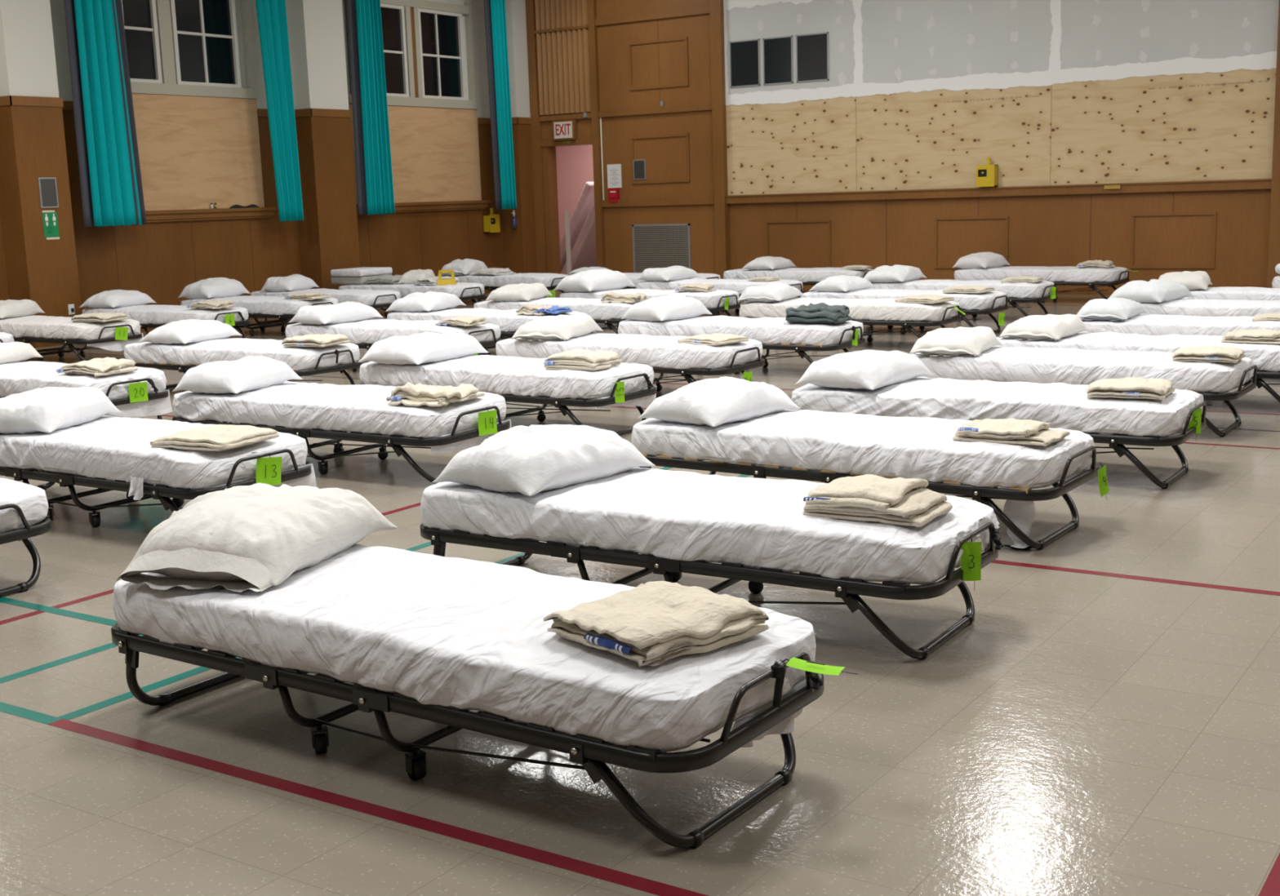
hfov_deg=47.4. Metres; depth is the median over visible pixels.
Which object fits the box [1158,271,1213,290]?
pillow
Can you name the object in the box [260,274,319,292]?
pillow
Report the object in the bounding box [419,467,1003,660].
cot
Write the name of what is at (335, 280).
mattress
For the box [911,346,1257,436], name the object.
cot
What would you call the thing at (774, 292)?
pillow
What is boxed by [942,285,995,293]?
folded blanket
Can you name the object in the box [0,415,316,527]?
cot
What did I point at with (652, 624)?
folded blanket
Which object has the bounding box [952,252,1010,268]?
pillow
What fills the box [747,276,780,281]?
folded blanket
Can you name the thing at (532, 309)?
folded blanket
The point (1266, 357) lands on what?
cot
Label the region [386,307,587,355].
cot
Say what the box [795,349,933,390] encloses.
pillow
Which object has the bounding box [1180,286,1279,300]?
cot
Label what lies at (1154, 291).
pillow
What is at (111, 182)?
curtain
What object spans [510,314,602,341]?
pillow
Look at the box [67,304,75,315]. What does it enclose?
wall outlet
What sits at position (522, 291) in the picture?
pillow
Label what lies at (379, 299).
cot
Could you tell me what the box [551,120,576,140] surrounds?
exit sign
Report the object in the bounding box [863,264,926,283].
pillow
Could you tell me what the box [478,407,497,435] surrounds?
number tag
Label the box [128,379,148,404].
number tag
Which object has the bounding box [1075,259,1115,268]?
folded blanket
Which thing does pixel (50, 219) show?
poster
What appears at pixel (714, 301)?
cot
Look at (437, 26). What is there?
window
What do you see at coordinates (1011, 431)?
folded blanket
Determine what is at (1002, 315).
number tag
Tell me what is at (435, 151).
plywood board
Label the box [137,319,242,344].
pillow
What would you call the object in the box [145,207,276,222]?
trim
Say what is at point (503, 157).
curtain
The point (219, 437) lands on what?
folded blanket
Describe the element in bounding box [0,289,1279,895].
floor
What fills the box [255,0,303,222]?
curtain
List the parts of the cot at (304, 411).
wheel leg, mattress, rail frame, wheel leg, linkage rod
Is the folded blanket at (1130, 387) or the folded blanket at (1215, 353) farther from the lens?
the folded blanket at (1215, 353)
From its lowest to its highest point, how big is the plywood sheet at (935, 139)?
1.330 m
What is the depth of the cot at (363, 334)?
12.56 m
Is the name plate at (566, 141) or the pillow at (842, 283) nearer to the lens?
the pillow at (842, 283)
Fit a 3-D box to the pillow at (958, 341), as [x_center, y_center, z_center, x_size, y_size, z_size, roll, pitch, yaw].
[1.992,-0.684,9.205,0.446,0.151,0.643,3,11,27]
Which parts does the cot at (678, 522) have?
wheel leg, wheel leg, rail frame, mattress, linkage rod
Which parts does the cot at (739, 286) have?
mattress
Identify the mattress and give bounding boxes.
[330,267,392,276]
[331,274,392,284]
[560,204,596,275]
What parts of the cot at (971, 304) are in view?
mattress, rail frame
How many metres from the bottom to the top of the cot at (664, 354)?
0.425 m
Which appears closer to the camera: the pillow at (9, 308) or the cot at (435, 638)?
the cot at (435, 638)
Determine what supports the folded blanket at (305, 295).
on the cot at (260, 307)
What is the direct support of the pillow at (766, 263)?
on the cot at (812, 276)
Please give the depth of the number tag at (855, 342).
11.50 m
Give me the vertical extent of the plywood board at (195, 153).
1.388 m
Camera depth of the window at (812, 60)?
20.43 m
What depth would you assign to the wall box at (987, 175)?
19.22 m
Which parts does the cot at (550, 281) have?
mattress, rail frame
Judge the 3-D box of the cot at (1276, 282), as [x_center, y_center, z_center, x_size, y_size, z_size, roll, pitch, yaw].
[7.552,-1.555,14.829,2.071,0.431,0.748,5,12,33]
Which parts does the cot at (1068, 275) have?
mattress, linkage rod, rail frame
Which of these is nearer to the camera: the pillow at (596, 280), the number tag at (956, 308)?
the number tag at (956, 308)
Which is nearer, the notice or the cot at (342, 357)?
the cot at (342, 357)
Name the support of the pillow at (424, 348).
on the cot at (515, 379)
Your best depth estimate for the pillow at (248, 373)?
8.33 m
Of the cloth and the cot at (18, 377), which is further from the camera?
the cloth
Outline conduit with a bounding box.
[600,117,604,199]
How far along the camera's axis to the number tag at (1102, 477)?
6.10 m
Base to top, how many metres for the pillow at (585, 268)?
0.089 m
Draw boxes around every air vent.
[37,177,58,208]
[631,223,691,273]
[633,160,646,180]
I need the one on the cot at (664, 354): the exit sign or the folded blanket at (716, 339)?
the folded blanket at (716, 339)
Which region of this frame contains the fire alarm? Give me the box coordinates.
[608,188,619,202]
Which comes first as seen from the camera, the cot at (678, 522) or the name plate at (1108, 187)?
the cot at (678, 522)
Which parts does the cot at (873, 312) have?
mattress, rail frame, wheel leg, linkage rod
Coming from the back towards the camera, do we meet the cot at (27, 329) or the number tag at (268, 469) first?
the cot at (27, 329)
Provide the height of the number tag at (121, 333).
0.183 m
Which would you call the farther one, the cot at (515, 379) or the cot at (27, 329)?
the cot at (27, 329)
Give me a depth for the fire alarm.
22.61 m
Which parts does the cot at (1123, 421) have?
mattress, linkage rod, rail frame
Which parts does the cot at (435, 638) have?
wheel leg, wheel leg, mattress, rail frame, linkage rod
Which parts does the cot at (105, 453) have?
wheel leg, linkage rod, wheel leg, mattress, rail frame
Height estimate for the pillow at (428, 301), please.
0.174 m
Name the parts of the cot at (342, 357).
mattress, rail frame, linkage rod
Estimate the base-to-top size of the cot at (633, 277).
0.427 m
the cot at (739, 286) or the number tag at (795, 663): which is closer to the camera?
the number tag at (795, 663)
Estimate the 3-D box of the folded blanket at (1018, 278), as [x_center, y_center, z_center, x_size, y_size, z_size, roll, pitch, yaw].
[4.076,-1.799,15.548,0.399,0.051,0.357,3,11,28]
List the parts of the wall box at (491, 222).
handle, panel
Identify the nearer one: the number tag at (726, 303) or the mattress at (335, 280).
the number tag at (726, 303)
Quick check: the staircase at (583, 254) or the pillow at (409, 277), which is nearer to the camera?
the pillow at (409, 277)
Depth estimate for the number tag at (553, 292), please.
19.89 m
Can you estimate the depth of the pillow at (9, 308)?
15.07 m
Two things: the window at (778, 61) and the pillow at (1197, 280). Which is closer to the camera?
the pillow at (1197, 280)
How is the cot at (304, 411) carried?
on the floor
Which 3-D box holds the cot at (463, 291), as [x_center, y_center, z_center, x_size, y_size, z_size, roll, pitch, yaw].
[-2.975,-1.937,19.019,2.077,0.426,0.755,5,12,33]
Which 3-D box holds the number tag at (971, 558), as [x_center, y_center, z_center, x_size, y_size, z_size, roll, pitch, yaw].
[1.034,0.360,4.557,0.062,0.183,0.015,-1,10,3]
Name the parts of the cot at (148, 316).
mattress, rail frame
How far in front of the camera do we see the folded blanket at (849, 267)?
18.92 m
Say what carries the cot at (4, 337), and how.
on the floor
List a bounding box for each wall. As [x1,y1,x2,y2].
[0,0,537,348]
[541,0,1271,295]
[555,144,593,243]
[723,0,1279,105]
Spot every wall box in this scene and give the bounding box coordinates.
[482,208,500,232]
[976,157,998,186]
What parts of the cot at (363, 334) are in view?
mattress, rail frame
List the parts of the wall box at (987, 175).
panel, handle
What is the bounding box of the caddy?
[436,270,456,285]
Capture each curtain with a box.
[63,0,146,226]
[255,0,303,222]
[346,0,395,215]
[484,0,516,209]
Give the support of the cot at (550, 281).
on the floor
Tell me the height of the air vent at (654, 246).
0.760 m
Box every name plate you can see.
[562,140,569,143]
[1104,185,1120,189]
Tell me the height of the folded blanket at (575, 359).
0.106 m
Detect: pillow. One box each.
[0,299,44,319]
[0,342,43,364]
[0,386,121,434]
[79,289,155,308]
[115,483,398,592]
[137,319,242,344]
[172,355,303,393]
[177,277,250,298]
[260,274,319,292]
[288,302,382,324]
[357,332,488,364]
[385,291,466,312]
[397,269,435,284]
[432,424,655,496]
[437,258,487,275]
[484,283,552,302]
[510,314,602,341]
[553,269,635,292]
[568,266,608,274]
[621,295,711,321]
[635,266,701,281]
[637,376,800,426]
[736,283,804,302]
[741,256,796,270]
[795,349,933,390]
[808,275,875,292]
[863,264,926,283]
[908,326,1002,356]
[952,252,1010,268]
[998,314,1090,340]
[1076,297,1148,320]
[1107,279,1195,303]
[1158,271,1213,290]
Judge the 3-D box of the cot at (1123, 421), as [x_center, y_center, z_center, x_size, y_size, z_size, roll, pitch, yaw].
[1.812,-0.111,7.567,2.073,0.427,0.766,4,12,32]
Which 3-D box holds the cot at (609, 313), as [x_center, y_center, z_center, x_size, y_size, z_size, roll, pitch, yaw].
[-0.737,-1.315,15.012,2.071,0.425,0.747,5,12,33]
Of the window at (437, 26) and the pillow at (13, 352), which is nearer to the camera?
the pillow at (13, 352)
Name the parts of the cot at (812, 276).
mattress, rail frame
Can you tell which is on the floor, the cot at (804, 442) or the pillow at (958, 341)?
the cot at (804, 442)
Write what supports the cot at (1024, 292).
on the floor
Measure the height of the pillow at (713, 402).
0.184 m
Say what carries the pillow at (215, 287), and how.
on the cot at (260, 307)
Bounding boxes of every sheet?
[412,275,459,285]
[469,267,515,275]
[725,96,856,195]
[856,84,1052,191]
[1050,67,1275,185]
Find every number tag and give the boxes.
[115,324,128,340]
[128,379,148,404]
[225,313,235,326]
[256,452,281,485]
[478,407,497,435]
[546,290,555,297]
[614,377,624,408]
[724,297,729,310]
[743,368,751,382]
[780,657,857,675]
[852,327,859,347]
[951,304,966,315]
[960,534,981,588]
[998,310,1004,325]
[1050,284,1056,298]
[1097,462,1109,499]
[1187,404,1201,440]
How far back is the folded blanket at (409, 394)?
7.62 m
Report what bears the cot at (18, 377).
on the floor
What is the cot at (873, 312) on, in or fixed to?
on the floor
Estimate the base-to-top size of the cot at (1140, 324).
0.431 m
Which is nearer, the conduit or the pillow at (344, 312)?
the pillow at (344, 312)
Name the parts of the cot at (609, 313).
mattress, rail frame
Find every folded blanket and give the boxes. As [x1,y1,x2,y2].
[56,357,137,377]
[71,311,128,322]
[150,424,279,451]
[186,298,235,309]
[281,333,350,347]
[283,292,330,300]
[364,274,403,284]
[386,382,484,407]
[435,315,486,326]
[515,302,572,315]
[542,581,768,666]
[543,349,622,371]
[600,291,649,302]
[675,283,715,292]
[677,333,748,345]
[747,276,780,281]
[785,302,852,324]
[803,474,952,527]
[840,265,872,270]
[895,294,954,303]
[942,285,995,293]
[952,417,1070,446]
[1000,275,1044,282]
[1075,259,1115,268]
[1085,377,1175,399]
[1171,345,1245,363]
[1221,328,1279,344]
[1252,312,1279,321]
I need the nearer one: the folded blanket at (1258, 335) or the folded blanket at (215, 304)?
the folded blanket at (1258, 335)
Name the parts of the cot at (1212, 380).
mattress, rail frame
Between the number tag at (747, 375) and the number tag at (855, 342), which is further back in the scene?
the number tag at (855, 342)
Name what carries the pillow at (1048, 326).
on the cot at (1266, 357)
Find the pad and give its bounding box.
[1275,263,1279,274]
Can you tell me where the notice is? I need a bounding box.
[607,164,622,188]
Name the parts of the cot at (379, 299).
mattress, rail frame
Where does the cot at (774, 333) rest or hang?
on the floor
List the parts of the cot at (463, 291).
mattress, rail frame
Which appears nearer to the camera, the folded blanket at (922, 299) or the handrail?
the folded blanket at (922, 299)
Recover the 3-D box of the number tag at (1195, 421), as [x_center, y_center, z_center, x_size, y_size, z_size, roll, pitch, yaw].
[2.676,-0.123,7.038,0.062,0.183,0.015,-2,10,-2]
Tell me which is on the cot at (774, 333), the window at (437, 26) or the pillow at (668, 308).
the pillow at (668, 308)
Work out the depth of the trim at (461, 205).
22.05 m
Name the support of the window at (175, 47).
in the wall at (157, 260)
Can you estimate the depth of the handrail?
25.23 m
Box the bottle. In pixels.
[511,210,516,228]
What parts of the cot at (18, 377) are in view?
mattress, rail frame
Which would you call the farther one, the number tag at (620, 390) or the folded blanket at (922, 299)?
the folded blanket at (922, 299)
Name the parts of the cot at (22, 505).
mattress, rail frame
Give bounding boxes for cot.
[0,315,143,361]
[0,332,13,342]
[0,361,173,419]
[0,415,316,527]
[0,477,51,597]
[82,304,249,338]
[111,543,823,848]
[124,337,361,388]
[172,381,511,484]
[180,295,338,336]
[250,288,400,323]
[285,318,501,372]
[338,282,485,316]
[359,355,657,435]
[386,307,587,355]
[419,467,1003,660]
[437,272,568,302]
[473,297,641,337]
[495,333,764,391]
[560,288,740,328]
[617,315,865,374]
[622,272,720,288]
[631,409,1098,550]
[635,279,804,315]
[723,267,872,297]
[739,297,963,347]
[791,377,1206,488]
[800,288,1008,334]
[867,279,1056,321]
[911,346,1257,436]
[954,266,1129,302]
[992,332,1279,402]
[1079,314,1279,336]
[1140,299,1279,316]
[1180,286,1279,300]
[1271,275,1279,288]
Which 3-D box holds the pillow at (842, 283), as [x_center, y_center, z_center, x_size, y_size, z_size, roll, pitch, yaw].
[2.093,-1.706,15.084,0.443,0.154,0.630,6,12,38]
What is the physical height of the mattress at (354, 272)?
0.090 m
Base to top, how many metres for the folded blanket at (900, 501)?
0.103 m
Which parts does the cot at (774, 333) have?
mattress, wheel leg, linkage rod, rail frame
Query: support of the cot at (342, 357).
on the floor
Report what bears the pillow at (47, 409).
on the cot at (105, 453)
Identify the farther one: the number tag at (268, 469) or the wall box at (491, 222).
the wall box at (491, 222)
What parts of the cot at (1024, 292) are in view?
mattress, linkage rod, rail frame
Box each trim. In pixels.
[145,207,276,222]
[356,200,490,213]
[525,0,1279,294]
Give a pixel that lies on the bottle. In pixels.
(513, 219)
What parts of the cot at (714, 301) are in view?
mattress, rail frame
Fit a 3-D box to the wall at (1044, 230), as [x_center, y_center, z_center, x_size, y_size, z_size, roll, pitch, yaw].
[6.346,-4.417,18.183,19.900,5.000,0.200,5,12,33]
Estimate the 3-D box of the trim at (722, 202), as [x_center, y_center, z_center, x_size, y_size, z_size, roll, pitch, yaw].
[2.973,-4.655,20.194,11.240,5.000,0.140,5,12,33]
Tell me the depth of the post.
24.07 m
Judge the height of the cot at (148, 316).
0.427 m
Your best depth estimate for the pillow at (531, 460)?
5.28 m
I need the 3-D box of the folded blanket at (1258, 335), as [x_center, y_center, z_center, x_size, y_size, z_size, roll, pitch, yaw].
[3.928,-0.714,9.229,0.434,0.076,0.332,6,13,39]
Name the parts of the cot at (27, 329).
wheel leg, wheel leg, mattress, linkage rod, rail frame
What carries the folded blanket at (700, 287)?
on the cot at (714, 301)
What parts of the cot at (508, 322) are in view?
mattress, rail frame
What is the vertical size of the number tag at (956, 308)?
0.112 m
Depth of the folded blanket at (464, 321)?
12.28 m
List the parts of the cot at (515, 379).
mattress, rail frame, wheel leg, linkage rod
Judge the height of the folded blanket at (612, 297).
0.109 m
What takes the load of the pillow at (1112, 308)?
on the cot at (1140, 324)
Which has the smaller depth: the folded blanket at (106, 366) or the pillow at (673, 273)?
the folded blanket at (106, 366)
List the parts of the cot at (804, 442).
mattress, rail frame, linkage rod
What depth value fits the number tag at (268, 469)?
6.50 m
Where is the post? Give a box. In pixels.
[564,210,571,275]
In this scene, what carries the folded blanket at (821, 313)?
on the cot at (774, 333)
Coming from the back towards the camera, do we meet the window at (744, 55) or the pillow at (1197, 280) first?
the window at (744, 55)
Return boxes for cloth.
[229,204,258,208]
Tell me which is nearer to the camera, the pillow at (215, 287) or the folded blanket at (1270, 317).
the folded blanket at (1270, 317)
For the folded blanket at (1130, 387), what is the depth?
7.00 m
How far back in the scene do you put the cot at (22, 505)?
5.65 m
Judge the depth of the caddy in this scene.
18.42 m
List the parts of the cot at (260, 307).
wheel leg, mattress, linkage rod, wheel leg, rail frame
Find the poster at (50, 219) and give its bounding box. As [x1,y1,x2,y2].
[42,210,59,239]
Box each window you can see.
[121,0,257,99]
[342,0,478,109]
[728,39,760,88]
[762,35,793,85]
[795,31,829,83]
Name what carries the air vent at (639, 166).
in the wall at (1044, 230)
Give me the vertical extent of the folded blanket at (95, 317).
0.079 m
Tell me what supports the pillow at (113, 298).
on the cot at (148, 316)
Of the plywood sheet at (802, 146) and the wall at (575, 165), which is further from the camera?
the wall at (575, 165)
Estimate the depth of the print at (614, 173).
22.61 m
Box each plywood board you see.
[132,93,264,211]
[348,103,481,204]
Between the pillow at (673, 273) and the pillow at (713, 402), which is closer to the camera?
the pillow at (713, 402)
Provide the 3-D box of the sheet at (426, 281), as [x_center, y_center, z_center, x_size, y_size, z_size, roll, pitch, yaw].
[-2.605,-2.150,18.694,0.443,0.096,0.503,5,12,33]
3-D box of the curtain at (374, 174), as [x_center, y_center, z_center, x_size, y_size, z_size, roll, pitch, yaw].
[-3.721,-5.057,20.091,0.201,3.648,0.678,5,12,33]
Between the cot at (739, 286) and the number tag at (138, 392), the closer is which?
the number tag at (138, 392)
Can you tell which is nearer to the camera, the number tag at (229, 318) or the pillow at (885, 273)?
the number tag at (229, 318)
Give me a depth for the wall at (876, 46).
18.99 m
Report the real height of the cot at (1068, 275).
0.425 m
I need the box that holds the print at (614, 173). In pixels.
[610,169,618,183]
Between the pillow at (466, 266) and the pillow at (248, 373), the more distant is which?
the pillow at (466, 266)
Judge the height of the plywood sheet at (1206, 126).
1.330 m
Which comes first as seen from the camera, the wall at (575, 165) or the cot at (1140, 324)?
the cot at (1140, 324)
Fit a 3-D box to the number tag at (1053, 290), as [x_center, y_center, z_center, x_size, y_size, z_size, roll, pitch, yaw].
[4.394,-1.643,15.508,0.062,0.183,0.015,-5,10,-17]
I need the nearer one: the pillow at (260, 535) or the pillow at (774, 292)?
the pillow at (260, 535)
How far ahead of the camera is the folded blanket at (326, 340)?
10.89 m
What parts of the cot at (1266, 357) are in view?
mattress, rail frame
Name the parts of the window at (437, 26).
pane, sash, pane, sash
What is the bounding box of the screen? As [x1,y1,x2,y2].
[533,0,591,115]
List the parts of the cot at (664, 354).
mattress, wheel leg, linkage rod, rail frame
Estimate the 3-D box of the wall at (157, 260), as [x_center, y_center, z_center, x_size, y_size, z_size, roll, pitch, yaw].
[-8.522,-3.153,13.656,0.612,5.000,24.012,5,12,33]
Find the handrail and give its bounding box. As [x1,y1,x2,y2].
[560,182,594,271]
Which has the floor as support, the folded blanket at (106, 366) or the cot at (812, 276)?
the cot at (812, 276)
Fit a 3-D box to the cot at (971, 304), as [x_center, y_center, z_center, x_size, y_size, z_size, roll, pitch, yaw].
[2.656,-1.388,14.791,2.081,0.427,0.765,5,12,33]
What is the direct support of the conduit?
attached to the wall at (1044, 230)
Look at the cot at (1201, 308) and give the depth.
12.06 m
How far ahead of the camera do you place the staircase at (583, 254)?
24.92 m
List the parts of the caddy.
handle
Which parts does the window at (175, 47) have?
pane, sash, pane, sash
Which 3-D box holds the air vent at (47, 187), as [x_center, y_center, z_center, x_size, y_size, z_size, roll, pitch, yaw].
[-6.548,-2.826,16.153,0.019,0.330,0.215,5,12,33]

